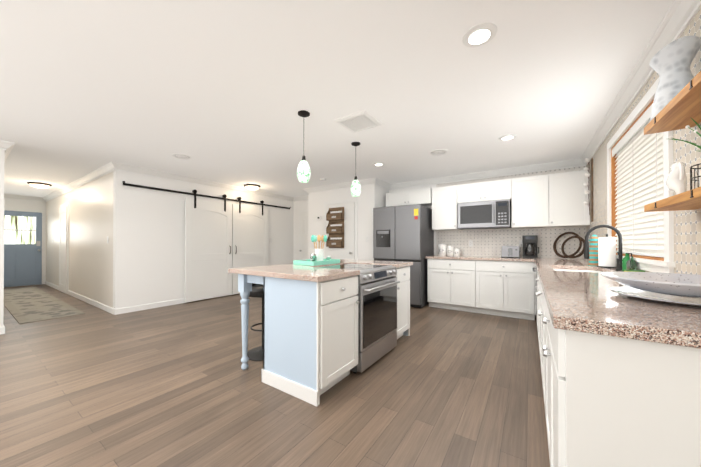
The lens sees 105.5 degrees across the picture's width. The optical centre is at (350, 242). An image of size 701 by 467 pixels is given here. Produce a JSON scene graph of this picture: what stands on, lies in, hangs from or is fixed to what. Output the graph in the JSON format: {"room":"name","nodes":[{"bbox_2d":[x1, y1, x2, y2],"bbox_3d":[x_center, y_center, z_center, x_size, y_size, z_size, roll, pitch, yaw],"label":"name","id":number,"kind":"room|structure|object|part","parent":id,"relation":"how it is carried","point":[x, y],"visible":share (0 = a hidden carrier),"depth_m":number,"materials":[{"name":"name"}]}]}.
{"room":"kitchen","nodes":[
{"label":"kitchen","id":0,"kind":"room"},
{"bbox_2d":[0,150,7,326],"bbox_3d":[-6.988,-0.052,5.053,6.050,2.460,0.120,0,0,34],"label":"wall","id":1,"kind":"structure","parent":0,"point":[3,201],"depth_m":3.40,"materials":[{"name":"paint"}]},
{"bbox_2d":[0,140,3,149],"bbox_3d":[-5.208,-1.242,2.213,0.078,0.108,2.820,0,0,34],"label":"crown molding","id":2,"kind":"structure","parent":1,"relation":"attached to","point":[1,141],"depth_m":3.38,"materials":[{"name":"white wood"}]},
{"bbox_2d":[4,141,14,159],"bbox_3d":[-6.838,-1.228,5.077,5.978,0.108,0.078,0,0,34],"label":"crown molding","id":3,"kind":"structure","parent":1,"relation":"attached to","point":[8,146],"depth_m":3.43,"materials":[{"name":"white wood"}]},
{"bbox_2d":[8,199,43,212],"bbox_3d":[-9.097,-0.041,7.204,0.150,2.460,1.080,0,0,34],"label":"wall","id":4,"kind":"structure","parent":0,"point":[12,203],"depth_m":7.32,"materials":[{"name":"paint"}]},
{"bbox_2d":[4,210,41,286],"bbox_3d":[-8.980,0.167,7.203,0.038,2.020,0.830,0,0,34],"label":"front door","id":5,"kind":"structure","parent":4,"relation":"in","point":[22,253],"depth_m":7.26,"materials":[{"name":"blue wood"}]},
{"bbox_2d":[4,194,43,201],"bbox_3d":[-8.994,-1.217,7.159,0.078,0.108,0.930,0,0,34],"label":"crown molding","id":6,"kind":"structure","parent":4,"relation":"attached to","point":[7,196],"depth_m":7.25,"materials":[{"name":"white wood"}]},
{"bbox_2d":[4,207,45,283],"bbox_3d":[-8.990,0.129,7.210,0.020,2.120,0.990,0,0,34],"label":"door frame","id":7,"kind":"structure","parent":4,"relation":"attached to","point":[43,212],"depth_m":7.58,"materials":[{"name":"white wood"}]},
{"bbox_2d":[44,172,112,307],"bbox_3d":[-6.352,-0.047,6.107,5.930,2.460,0.120,0,0,34],"label":"wall","id":8,"kind":"structure","parent":0,"point":[90,247],"depth_m":5.25,"materials":[{"name":"paint"}]},
{"bbox_2d":[59,205,66,293],"bbox_3d":[-6.815,0.163,6.322,0.740,2.020,0.034,0,0,34],"label":"hall door","id":9,"kind":"structure","parent":8,"relation":"in","point":[63,249],"depth_m":6.28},
{"bbox_2d":[60,202,68,293],"bbox_3d":[-6.809,0.132,6.331,0.870,2.105,0.018,0,0,34],"label":"door frame","id":10,"kind":"structure","parent":8,"relation":"attached to","point":[65,204],"depth_m":6.09,"materials":[{"name":"white wood"}]},
{"bbox_2d":[40,162,119,201],"bbox_3d":[-6.263,-1.224,5.934,5.978,0.108,0.078,0,0,34],"label":"crown molding","id":11,"kind":"structure","parent":8,"relation":"attached to","point":[110,167],"depth_m":5.19,"materials":[{"name":"white wood"}]},
{"bbox_2d":[45,281,116,314],"bbox_3d":[-6.272,1.135,5.967,5.913,0.095,0.013,0,0,34],"label":"baseboard","id":12,"kind":"structure","parent":8,"relation":"attached to","point":[111,310],"depth_m":5.11,"materials":[{"name":"white wood"}]},
{"bbox_2d":[113,170,293,308],"bbox_3d":[-2.776,-0.047,6.006,0.120,2.460,3.940,0,0,34],"label":"wall","id":13,"kind":"structure","parent":0,"point":[148,246],"depth_m":4.82,"materials":[{"name":"paint"}]},
{"bbox_2d":[117,293,239,313],"bbox_3d":[-2.718,1.135,5.968,0.013,0.095,3.930,0,0,34],"label":"baseboard","id":14,"kind":"structure","parent":13,"relation":"attached to","point":[177,301],"depth_m":4.74,"materials":[{"name":"white wood"}]},
{"bbox_2d":[123,181,290,301],"bbox_3d":[-2.696,0.057,5.904,0.123,2.210,3.710,0,0,34],"label":"sliding barn door","id":15,"kind":"structure","parent":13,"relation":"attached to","point":[221,238],"depth_m":5.71,"materials":[{"name":"white wood"}]},
{"bbox_2d":[120,164,295,201],"bbox_3d":[-2.691,-1.223,5.961,0.078,0.108,3.930,0,0,34],"label":"crown molding","id":16,"kind":"structure","parent":13,"relation":"attached to","point":[123,167],"depth_m":5.30,"materials":[{"name":"white wood"}]},
{"bbox_2d":[0,284,549,466],"bbox_3d":[-3.678,1.224,4.172,12.820,0.100,8.580,0,0,34],"label":"floor","id":17,"kind":"structure","parent":0,"point":[176,385],"depth_m":1.99,"materials":[{"name":"brown wood"}]},
{"bbox_2d":[4,287,84,323],"bbox_3d":[-6.554,1.173,5.442,4.830,0.011,0.680,0,0,34],"label":"rug","id":18,"kind":"object","parent":17,"relation":"on","point":[28,305],"visible":0.92,"depth_m":4.85,"materials":[{"name":"beige fabric"}]},
{"bbox_2d":[247,283,262,360],"bbox_3d":[-0.911,0.777,2.810,0.384,0.780,0.380,0,0,34],"label":"stool","id":19,"kind":"object","parent":17,"relation":"on","point":[255,354],"visible":0.27,"depth_m":2.71,"materials":[{"name":"black metal"}]},
{"bbox_2d":[238,263,412,405],"bbox_3d":[-0.130,0.725,2.876,1.014,0.884,1.765,0,0,34],"label":"kitchen island","id":20,"kind":"object","parent":17,"relation":"on","point":[310,334],"depth_m":2.08,"materials":[{"name":"white wood"}]},
{"bbox_2d":[228,264,359,282],"bbox_3d":[-0.524,0.260,2.384,1.095,0.040,0.551,0,0,34],"label":"island countertop","id":21,"kind":"structure","parent":20,"relation":"on","point":[305,274],"depth_m":2.19,"materials":[{"name":"beige stone"}]},
{"bbox_2d":[284,263,343,266],"bbox_3d":[-0.413,0.264,3.105,0.477,0.040,0.769,0,0,34],"label":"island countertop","id":22,"kind":"structure","parent":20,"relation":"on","point":[290,264],"depth_m":2.80,"materials":[{"name":"beige stone"}]},
{"bbox_2d":[293,259,339,265],"bbox_3d":[-0.373,0.219,3.018,0.300,0.045,0.460,0,0,34],"label":"tray","id":23,"kind":"object","parent":22,"relation":"on","point":[314,263],"visible":0.96,"depth_m":2.87,"materials":[{"name":"green paint"}]},
{"bbox_2d":[310,254,316,260],"bbox_3d":[-0.409,0.178,2.946,0.072,0.104,0.071,0,0,34],"label":"potted plant","id":24,"kind":"object","parent":23,"relation":"on","point":[313,257],"visible":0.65,"depth_m":2.92,"materials":[{"name":"white ceramic"}]},
{"bbox_2d":[311,235,326,260],"bbox_3d":[-0.363,0.072,3.091,0.196,0.317,0.159,0,0,34],"label":"utensil crock","id":25,"kind":"object","parent":23,"relation":"on","point":[319,252],"visible":0.88,"depth_m":3.05,"materials":[{"name":"white ceramic"}]},
{"bbox_2d":[340,259,407,266],"bbox_3d":[0.196,0.265,3.457,1.095,0.040,0.496,0,0,34],"label":"island countertop","id":26,"kind":"structure","parent":20,"relation":"on","point":[393,263],"depth_m":3.25,"materials":[{"name":"beige stone"}]},
{"bbox_2d":[318,263,399,372],"bbox_3d":[0.073,0.708,2.776,0.677,0.918,0.760,0,0,34],"label":"range","id":27,"kind":"object","parent":17,"relation":"on","point":[377,312],"visible":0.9,"depth_m":2.55,"materials":[{"name":"silver metal"}]},
{"bbox_2d":[373,204,433,307],"bbox_3d":[1.051,0.246,5.272,0.940,1.843,0.850,0,0,34],"label":"fridge","id":28,"kind":"object","parent":17,"relation":"on","point":[404,233],"visible":0.65,"depth_m":4.89,"materials":[{"name":"silver metal"}]},
{"bbox_2d":[425,257,480,312],"bbox_3d":[1.920,0.734,4.842,0.862,0.885,0.621,0,0,34],"label":"base cabinet","id":29,"kind":"object","parent":17,"relation":"on","point":[454,285],"depth_m":4.57,"materials":[{"name":"white wood"}]},
{"bbox_2d":[481,261,532,319],"bbox_3d":[2.548,0.732,4.420,0.898,0.885,0.621,0,0,34],"label":"base cabinet","id":30,"kind":"object","parent":17,"relation":"on","point":[506,286],"depth_m":4.13,"materials":[{"name":"white wood"}]},
{"bbox_2d":[433,257,588,260],"bbox_3d":[2.486,0.270,4.454,2.288,0.040,0.641,0,0,34],"label":"countertop","id":31,"kind":"structure","parent":30,"relation":"on","point":[434,258],"depth_m":4.19,"materials":[{"name":"beige stone"}]},
{"bbox_2d":[438,243,445,255],"bbox_3d":[1.770,0.130,5.133,0.153,0.245,0.153,0,0,34],"label":"canister","id":32,"kind":"object","parent":31,"relation":"on","point":[441,249],"visible":1,"depth_m":5.07,"materials":[{"name":"white ceramic"}]},
{"bbox_2d":[447,245,453,255],"bbox_3d":[1.896,0.149,5.060,0.131,0.205,0.131,0,0,34],"label":"canister","id":33,"kind":"object","parent":31,"relation":"on","point":[450,250],"visible":1,"depth_m":5.01,"materials":[{"name":"white ceramic"}]},
{"bbox_2d":[454,248,459,255],"bbox_3d":[2.001,0.174,5.001,0.112,0.155,0.113,0,0,34],"label":"canister","id":34,"kind":"object","parent":31,"relation":"on","point":[456,251],"visible":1,"depth_m":4.96,"materials":[{"name":"white ceramic"}]},
{"bbox_2d":[501,246,519,257],"bbox_3d":[2.677,0.152,4.457,0.260,0.193,0.170,0,0,34],"label":"toaster","id":35,"kind":"object","parent":31,"relation":"on","point":[511,251],"visible":1,"depth_m":4.39,"materials":[{"name":"silver metal"}]},
{"bbox_2d":[522,235,538,257],"bbox_3d":[2.929,0.068,4.329,0.221,0.360,0.222,0,0,34],"label":"coffee maker","id":36,"kind":"object","parent":31,"relation":"on","point":[529,242],"visible":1,"depth_m":4.26,"materials":[{"name":"black plastic"}]},
{"bbox_2d":[553,232,584,257],"bbox_3d":[3.313,0.037,4.041,0.112,0.403,0.473,0,0,-15],"label":"rings","id":37,"kind":"object","parent":31,"relation":"on","point":[581,240],"visible":0.94,"depth_m":4.03,"materials":[{"name":"brown metal"}]},
{"bbox_2d":[533,265,536,321],"bbox_3d":[2.809,0.727,3.467,0.645,0.885,0.713,0,0,34],"label":"base cabinet","id":38,"kind":"object","parent":17,"relation":"on","point":[534,266],"depth_m":3.94,"materials":[{"name":"white wood"}]},
{"bbox_2d":[532,268,536,321],"bbox_3d":[2.795,0.729,3.483,0.686,0.882,0.594,0,0,34],"label":"dishwasher","id":39,"kind":"object","parent":38,"relation":"in","point":[532,268],"depth_m":3.49,"materials":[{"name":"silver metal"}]},
{"bbox_2d":[537,281,540,362],"bbox_3d":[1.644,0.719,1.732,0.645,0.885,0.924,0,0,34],"label":"base cabinet","id":40,"kind":"object","parent":17,"relation":"on","point":[538,282],"depth_m":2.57,"materials":[{"name":"white wood"}]},
{"bbox_2d":[541,297,700,466],"bbox_3d":[1.196,0.715,1.065,0.645,0.885,0.932,0,0,34],"label":"base cabinet","id":41,"kind":"object","parent":17,"relation":"on","point":[621,378],"depth_m":0.78,"materials":[{"name":"white wood"}]},
{"bbox_2d":[533,261,700,348],"bbox_3d":[1.949,0.258,2.197,0.662,0.040,3.705,0,0,34],"label":"countertop","id":42,"kind":"structure","parent":41,"relation":"on","point":[575,302],"depth_m":0.91,"materials":[{"name":"beige stone"}]},
{"bbox_2d":[573,269,604,272],"bbox_3d":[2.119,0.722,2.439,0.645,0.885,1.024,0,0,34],"label":"sink","id":43,"kind":"object","parent":42,"relation":"in","point":[574,270],"depth_m":2.58,"materials":[{"name":"white ceramic"}]},
{"bbox_2d":[588,234,597,265],"bbox_3d":[2.519,0.078,2.751,0.104,0.325,0.104,0,0,34],"label":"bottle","id":44,"kind":"object","parent":42,"relation":"on","point":[593,254],"visible":0.83,"depth_m":2.73,"materials":[{"name":"plastic"}]},
{"bbox_2d":[584,225,622,269],"bbox_3d":[2.230,0.041,2.337,0.271,0.398,0.114,0,0,34],"label":"faucet","id":45,"kind":"object","parent":42,"relation":"on","point":[586,244],"depth_m":2.32,"materials":[{"name":"black metal"}]},
{"bbox_2d":[597,234,616,267],"bbox_3d":[2.464,0.079,2.558,0.150,0.320,0.150,0,0,34],"label":"paper towel","id":46,"kind":"object","parent":42,"relation":"on","point":[606,251],"visible":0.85,"depth_m":2.52,"materials":[{"name":"white paper"}]},
{"bbox_2d":[622,250,629,270],"bbox_3d":[2.270,0.148,2.183,0.064,0.179,0.064,0,0,34],"label":"soap bottle","id":47,"kind":"object","parent":42,"relation":"on","point":[626,258],"visible":0.48,"depth_m":2.18,"materials":[{"name":"green plastic"}]},
{"bbox_2d":[626,253,636,269],"bbox_3d":[2.229,0.160,2.114,0.058,0.154,0.056,0,0,34],"label":"soap bottle","id":48,"kind":"object","parent":42,"relation":"on","point":[631,263],"visible":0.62,"depth_m":2.10,"materials":[{"name":"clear glass"}]},
{"bbox_2d":[624,269,644,271],"bbox_3d":[2.142,0.222,2.009,0.100,0.028,0.070,0,0,34],"label":"sponge","id":49,"kind":"object","parent":42,"relation":"on","point":[634,270],"visible":0.42,"depth_m":1.99,"materials":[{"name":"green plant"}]},
{"bbox_2d":[600,272,700,306],"bbox_3d":[1.329,0.187,1.068,0.478,0.090,0.478,0,0,34],"label":"platter","id":50,"kind":"object","parent":42,"relation":"on","point":[678,288],"visible":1,"depth_m":1.08,"materials":[{"name":"grey ceramic"}]},
{"bbox_2d":[0,0,673,197],"bbox_3d":[-3.678,-1.336,4.185,12.820,0.100,8.580,0,0,34],"label":"ceiling","id":51,"kind":"structure","parent":0,"point":[222,91],"depth_m":2.19,"materials":[{"name":"paint"}]},
{"bbox_2d":[27,182,51,187],"bbox_3d":[-6.754,-1.232,5.791,0.356,0.093,0.356,0,0,34],"label":"light","id":52,"kind":"object","parent":51,"relation":"attached to","point":[39,185],"visible":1,"depth_m":5.71,"materials":[{"name":"white glass"}]},
{"bbox_2d":[172,153,191,158],"bbox_3d":[-2.516,-1.279,3.979,0.250,0.016,0.250,0,0,34],"label":"ceiling vent","id":53,"kind":"object","parent":51,"relation":"in","point":[180,156],"visible":1,"depth_m":3.95,"materials":[{"name":"white plastic"}]},
{"bbox_2d":[244,184,260,189],"bbox_3d":[-2.206,-1.231,5.984,0.356,0.093,0.356,0,0,34],"label":"light","id":54,"kind":"object","parent":51,"relation":"attached to","point":[252,186],"visible":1,"depth_m":5.88,"materials":[{"name":"white glass"}]},
{"bbox_2d":[297,110,310,182],"bbox_3d":[-0.467,-0.952,2.667,0.136,0.685,0.136,0,0,34],"label":"pendant light","id":55,"kind":"object","parent":51,"relation":"hanging from","point":[303,172],"visible":1,"depth_m":2.62,"materials":[{"name":"white glass"}]},
{"bbox_2d":[351,142,360,196],"bbox_3d":[0.069,-0.948,3.470,0.136,0.685,0.136,0,0,34],"label":"pendant light","id":56,"kind":"object","parent":51,"relation":"hanging from","point":[355,188],"visible":0.98,"depth_m":3.42,"materials":[{"name":"white glass"}]},
{"bbox_2d":[334,110,382,132],"bbox_3d":[0.089,-1.285,2.865,0.380,0.016,0.380,0,0,34],"label":"ceiling vent","id":57,"kind":"object","parent":51,"relation":"in","point":[359,121],"visible":1,"depth_m":2.83,"materials":[{"name":"white metal"}]},
{"bbox_2d":[373,162,384,165],"bbox_3d":[0.464,-1.280,4.364,0.200,0.012,0.200,0,0,34],"label":"recessed light","id":58,"kind":"object","parent":51,"relation":"in","point":[378,164],"visible":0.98,"depth_m":4.35,"materials":[{"name":"white plastic"}]},
{"bbox_2d":[430,149,447,154],"bbox_3d":[1.256,-1.280,3.795,0.250,0.016,0.250,0,0,34],"label":"ceiling vent","id":59,"kind":"object","parent":51,"relation":"in","point":[439,152],"visible":1,"depth_m":3.77,"materials":[{"name":"white plastic"}]},
{"bbox_2d":[462,22,496,47],"bbox_3d":[0.808,-1.293,1.671,0.200,0.012,0.200,0,0,34],"label":"recessed light","id":60,"kind":"object","parent":51,"relation":"in","point":[480,34],"visible":0.98,"depth_m":1.66,"materials":[{"name":"white plastic"}]},
{"bbox_2d":[498,134,516,140],"bbox_3d":[1.926,-1.285,3.267,0.200,0.012,0.200,0,0,34],"label":"recessed light","id":61,"kind":"object","parent":51,"relation":"in","point":[507,137],"visible":0.96,"depth_m":3.25,"materials":[{"name":"white plastic"}]},
{"bbox_2d":[308,184,388,259],"bbox_3d":[-0.074,-0.046,6.155,1.800,2.460,0.680,0,0,34],"label":"wall","id":62,"kind":"structure","parent":0,"point":[370,197],"depth_m":5.59,"materials":[{"name":"paint"}]},
{"bbox_2d":[326,202,354,259],"bbox_3d":[-0.232,0.160,5.828,0.760,2.020,0.034,0,0,34],"label":"closet door","id":63,"kind":"structure","parent":62,"relation":"in","point":[349,233],"depth_m":5.71,"materials":[{"name":"white wood"}]},
{"bbox_2d":[326,207,343,247],"bbox_3d":[-0.337,-0.323,5.819,0.420,0.890,0.098,0,0,34],"label":"organizer","id":64,"kind":"object","parent":63,"relation":"hanging from","point":[335,226],"visible":1,"depth_m":5.81,"materials":[{"name":"brown wood"}]},
{"bbox_2d":[324,198,357,259],"bbox_3d":[-0.227,0.130,5.837,0.890,2.105,0.018,0,0,34],"label":"door frame","id":65,"kind":"structure","parent":62,"relation":"attached to","point":[356,218],"depth_m":5.64,"materials":[{"name":"white wood"}]},
{"bbox_2d":[304,178,379,193],"bbox_3d":[-0.285,-1.224,5.846,1.956,0.108,0.078,0,0,34],"label":"crown molding","id":66,"kind":"structure","parent":62,"relation":"attached to","point":[371,181],"depth_m":5.80,"materials":[{"name":"white wood"}]},
{"bbox_2d":[376,180,391,189],"bbox_3d":[0.686,-1.225,5.608,0.078,0.108,0.570,0,0,34],"label":"crown molding","id":67,"kind":"structure","parent":62,"relation":"attached to","point":[383,184],"depth_m":5.68,"materials":[{"name":"white wood"}]},
{"bbox_2d":[293,166,585,259],"bbox_3d":[0.988,-0.047,5.942,6.440,2.460,0.150,0,0,34],"label":"wall","id":68,"kind":"structure","parent":0,"point":[489,242],"depth_m":4.77,"materials":[{"name":"tile"}]},
{"bbox_2d":[292,196,307,200],"bbox_3d":[-1.110,-1.217,7.219,1.100,0.108,0.078,0,0,34],"label":"crown molding","id":69,"kind":"structure","parent":68,"relation":"attached to","point":[301,197],"depth_m":7.39,"materials":[{"name":"white wood"}]},
{"bbox_2d":[299,209,307,259],"bbox_3d":[-1.068,0.137,7.221,0.890,2.105,0.018,0,0,34],"label":"door frame","id":70,"kind":"structure","parent":68,"relation":"attached to","point":[304,210],"depth_m":7.45,"materials":[{"name":"white wood"}]},
{"bbox_2d":[299,212,307,259],"bbox_3d":[-1.097,0.167,7.178,0.760,2.020,0.117,0,0,34],"label":"door","id":71,"kind":"structure","parent":68,"relation":"in","point":[303,250],"depth_m":7.33,"materials":[{"name":"white wood"}]},
{"bbox_2d":[386,189,429,206],"bbox_3d":[1.228,-0.895,5.489,0.950,0.290,0.338,0,0,34],"label":"upper cabinet","id":72,"kind":"object","parent":68,"relation":"attached to","point":[420,196],"depth_m":5.32,"materials":[{"name":"white wood"}]},
{"bbox_2d":[430,185,457,229],"bbox_3d":[1.830,-0.642,5.083,0.460,0.800,0.338,0,0,34],"label":"upper cabinet","id":73,"kind":"object","parent":68,"relation":"attached to","point":[443,200],"depth_m":4.94,"materials":[{"name":"white wood"}]},
{"bbox_2d":[458,178,513,202],"bbox_3d":[2.369,-0.876,4.722,0.840,0.335,0.338,0,0,34],"label":"upper cabinet","id":74,"kind":"object","parent":68,"relation":"attached to","point":[500,189],"depth_m":4.55,"materials":[{"name":"white wood"}]},
{"bbox_2d":[458,199,510,228],"bbox_3d":[2.340,-0.474,4.675,0.800,0.449,0.439,0,0,34],"label":"microwave","id":75,"kind":"object","parent":74,"relation":"attached to","point":[494,214],"visible":1,"depth_m":4.51,"materials":[{"name":"silver metal"}]},
{"bbox_2d":[392,158,579,189],"bbox_3d":[2.178,-1.228,5.012,3.220,0.108,0.078,0,0,34],"label":"crown molding","id":76,"kind":"structure","parent":68,"relation":"attached to","point":[574,162],"depth_m":4.74,"materials":[{"name":"white wood"}]},
{"bbox_2d":[511,174,553,227],"bbox_3d":[2.947,-0.646,4.333,0.552,0.800,0.338,0,0,34],"label":"upper cabinet","id":77,"kind":"object","parent":68,"relation":"attached to","point":[550,200],"depth_m":4.19,"materials":[{"name":"white wood"}]},
{"bbox_2d":[554,169,589,226],"bbox_3d":[3.297,-0.647,4.098,0.536,0.800,0.338,0,0,34],"label":"upper cabinet","id":78,"kind":"object","parent":68,"relation":"attached to","point":[570,210],"depth_m":3.93,"materials":[{"name":"white wood"}]},
{"bbox_2d":[586,8,700,274],"bbox_3d":[1.498,-0.073,0.793,0.150,2.460,8.130,0,0,34],"label":"wall","id":79,"kind":"structure","parent":0,"point":[687,241],"depth_m":1.53,"materials":[{"name":"tile"}]},
{"bbox_2d":[583,158,592,221],"bbox_3d":[3.302,-0.725,3.699,0.090,0.872,0.162,0,0,34],"label":"decor","id":80,"kind":"object","parent":79,"relation":"hanging from","point":[587,160],"visible":1,"depth_m":3.67,"materials":[{"name":"brown wood"}]},
{"bbox_2d":[580,0,700,165],"bbox_3d":[1.362,-1.250,0.800,0.078,0.108,7.980,0,0,34],"label":"crown molding","id":81,"kind":"structure","parent":79,"relation":"attached to","point":[677,19],"depth_m":1.90,"materials":[{"name":"white wood"}]},
{"bbox_2d":[607,77,675,272],"bbox_3d":[2.432,-0.436,2.234,0.165,1.290,1.590,0,0,34],"label":"window","id":82,"kind":"structure","parent":79,"relation":"in","point":[666,264],"depth_m":1.92,"materials":[{"name":"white wood"}]},
{"bbox_2d":[612,103,663,257],"bbox_3d":[2.419,-0.442,2.242,0.060,1.091,1.360,0,0,34],"label":"window blinds","id":83,"kind":"object","parent":82,"relation":"attached to","point":[639,163],"visible":0.67,"depth_m":2.19,"materials":[{"name":"white plastic"}]},
{"bbox_2d":[644,187,700,211],"bbox_3d":[1.422,-0.195,0.983,0.187,0.038,1.160,0,0,34],"label":"wall shelf","id":84,"kind":"object","parent":79,"relation":"attached to","point":[689,200],"visible":1,"depth_m":1.24,"materials":[{"name":"brown wood"}]},
{"bbox_2d":[666,162,686,194],"bbox_3d":[1.694,-0.315,1.381,0.090,0.204,0.125,0,0,34],"label":"seashell","id":85,"kind":"object","parent":84,"relation":"on","point":[676,182],"visible":0.67,"depth_m":1.36,"materials":[{"name":"white ceramic"}]},
{"bbox_2d":[669,118,700,189],"bbox_3d":[1.457,-0.368,1.085,0.208,0.306,0.264,0,0,34],"label":"potted plant","id":86,"kind":"object","parent":84,"relation":"on","point":[698,171],"visible":0.9,"depth_m":1.12,"materials":[{"name":"green plant"}]},
{"bbox_3d":[1.492,-0.304,1.081,0.145,0.177,0.145,0,0,34],"label":"frame","id":87,"kind":"part","parent":86,"relation":"part of","materials":[{"name":"black metal"}]},
{"bbox_2d":[644,71,700,134],"bbox_3d":[1.422,-0.635,0.986,0.187,0.040,1.160,0,0,34],"label":"wall shelf","id":88,"kind":"object","parent":79,"relation":"attached to","point":[680,109],"visible":1,"depth_m":1.27,"materials":[{"name":"brown wood"}]},
{"bbox_2d":[650,36,700,120],"bbox_3d":[1.701,-0.829,1.409,0.174,0.350,0.264,0,0,34],"label":"pitcher","id":89,"kind":"object","parent":88,"relation":"on","point":[670,63],"visible":0.62,"depth_m":1.35,"materials":[{"name":"white ceramic"}]}
]}

